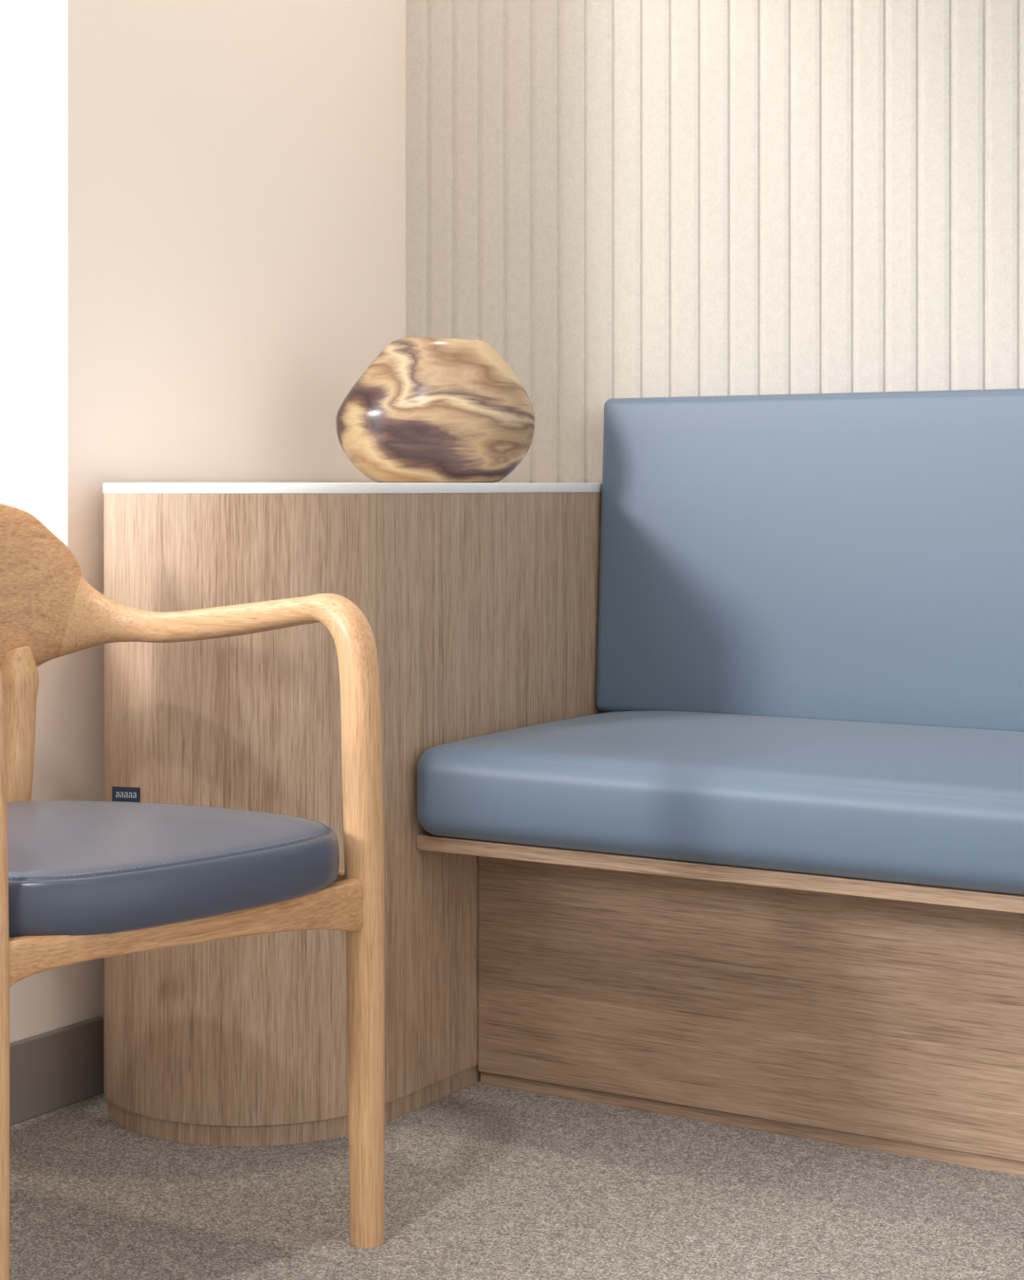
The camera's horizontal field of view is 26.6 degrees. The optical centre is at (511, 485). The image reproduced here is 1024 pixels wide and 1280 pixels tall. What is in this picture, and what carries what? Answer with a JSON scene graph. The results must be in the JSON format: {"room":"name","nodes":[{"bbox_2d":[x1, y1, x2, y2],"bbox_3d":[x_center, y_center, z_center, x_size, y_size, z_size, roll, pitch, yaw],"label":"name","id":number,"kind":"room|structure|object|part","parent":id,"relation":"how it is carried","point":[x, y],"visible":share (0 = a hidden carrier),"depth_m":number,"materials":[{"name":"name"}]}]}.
{"room":"lobby","nodes":[
{"label":"lobby","id":0,"kind":"room"},
{"bbox_2d":[0,0,405,1042],"bbox_3d":[-1.629,-0.550,1.271,0.200,2.700,5.672,0,0,31],"label":"wall","id":1,"kind":"structure","parent":0,"point":[203,202],"depth_m":2.99,"materials":[{"name":"beige paint"}]},
{"bbox_2d":[9,1016,104,1125],"bbox_3d":[-1.779,0.750,0.822,0.012,0.100,4.750,0,0,31],"label":"baseboard","id":2,"kind":"structure","parent":1,"relation":"attached to","point":[59,1068],"depth_m":2.77,"materials":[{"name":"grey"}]},
{"bbox_2d":[9,1080,1023,1279],"bbox_3d":[0.122,0.850,0.202,4.403,0.100,5.672,0,0,31],"label":"floor","id":3,"kind":"structure","parent":0,"point":[483,1181],"depth_m":2.42,"materials":[{"name":"carpet"}]},
{"bbox_2d":[0,502,384,1279],"bbox_3d":[-0.503,0.411,2.278,0.602,0.808,0.535,0,0,41],"label":"wooden armchair","id":4,"kind":"object","parent":3,"relation":"on","point":[81,881],"visible":0.98,"depth_m":2.27,"materials":[{"name":"brown wood"}]},
{"bbox_3d":[-0.614,0.495,2.511,0.128,0.617,0.060,0,0,11],"label":"leg","id":5,"kind":"part","parent":4,"relation":"part of","materials":[{"name":"brown wood"}]},
{"bbox_3d":[-0.306,0.440,2.100,0.045,0.062,0.486,0,0,41],"label":"rail","id":6,"kind":"part","parent":4,"relation":"part of","materials":[{"name":"brown wood"}]},
{"bbox_3d":[-0.361,0.438,2.404,0.473,0.052,0.046,0,0,27],"label":"rail","id":7,"kind":"part","parent":4,"relation":"part of","materials":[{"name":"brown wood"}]},
{"bbox_2d":[103,482,606,1146],"bbox_3d":[-0.212,0.398,2.999,0.402,0.804,0.843,0,0,31],"label":"base cabinet","id":8,"kind":"object","parent":3,"relation":"on","point":[480,601],"visible":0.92,"depth_m":2.66,"materials":[{"name":"brown wood"}]},
{"bbox_2d":[335,337,534,482],"bbox_3d":[-0.109,-0.107,3.084,0.288,0.206,0.188,0,0,0],"label":"vase","id":9,"kind":"object","parent":8,"relation":"on","point":[426,410],"visible":0.98,"depth_m":3.02,"materials":[{"name":"stone"}]},
{"bbox_2d":[416,388,1023,1175],"bbox_3d":[0.830,0.336,2.503,1.892,0.928,0.602,0,0,31],"label":"upholstered bench","id":10,"kind":"object","parent":3,"relation":"on","point":[777,886],"visible":1,"depth_m":2.76,"materials":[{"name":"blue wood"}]},
{"bbox_2d":[417,711,1023,895],"bbox_3d":[0.830,0.381,2.502,1.892,0.130,0.600,0,0,31],"label":"seat cushion","id":11,"kind":"object","parent":10,"relation":"on","point":[860,802],"depth_m":2.56,"materials":[{"name":"blue leather"}]},
{"bbox_2d":[596,388,1023,731],"bbox_3d":[0.955,0.101,2.708,1.892,0.458,0.114,0,0,31],"label":"cushion","id":12,"kind":"object","parent":10,"relation":"on","point":[839,557],"depth_m":2.98,"materials":[{"name":"blue leather"}]},
{"bbox_2d":[405,0,1023,482],"bbox_3d":[1.654,-0.550,2.472,4.153,2.700,0.200,0,0,31],"label":"wall","id":13,"kind":"structure","parent":0,"point":[615,198],"depth_m":3.18,"materials":[{"name":"fabric"}]}
]}

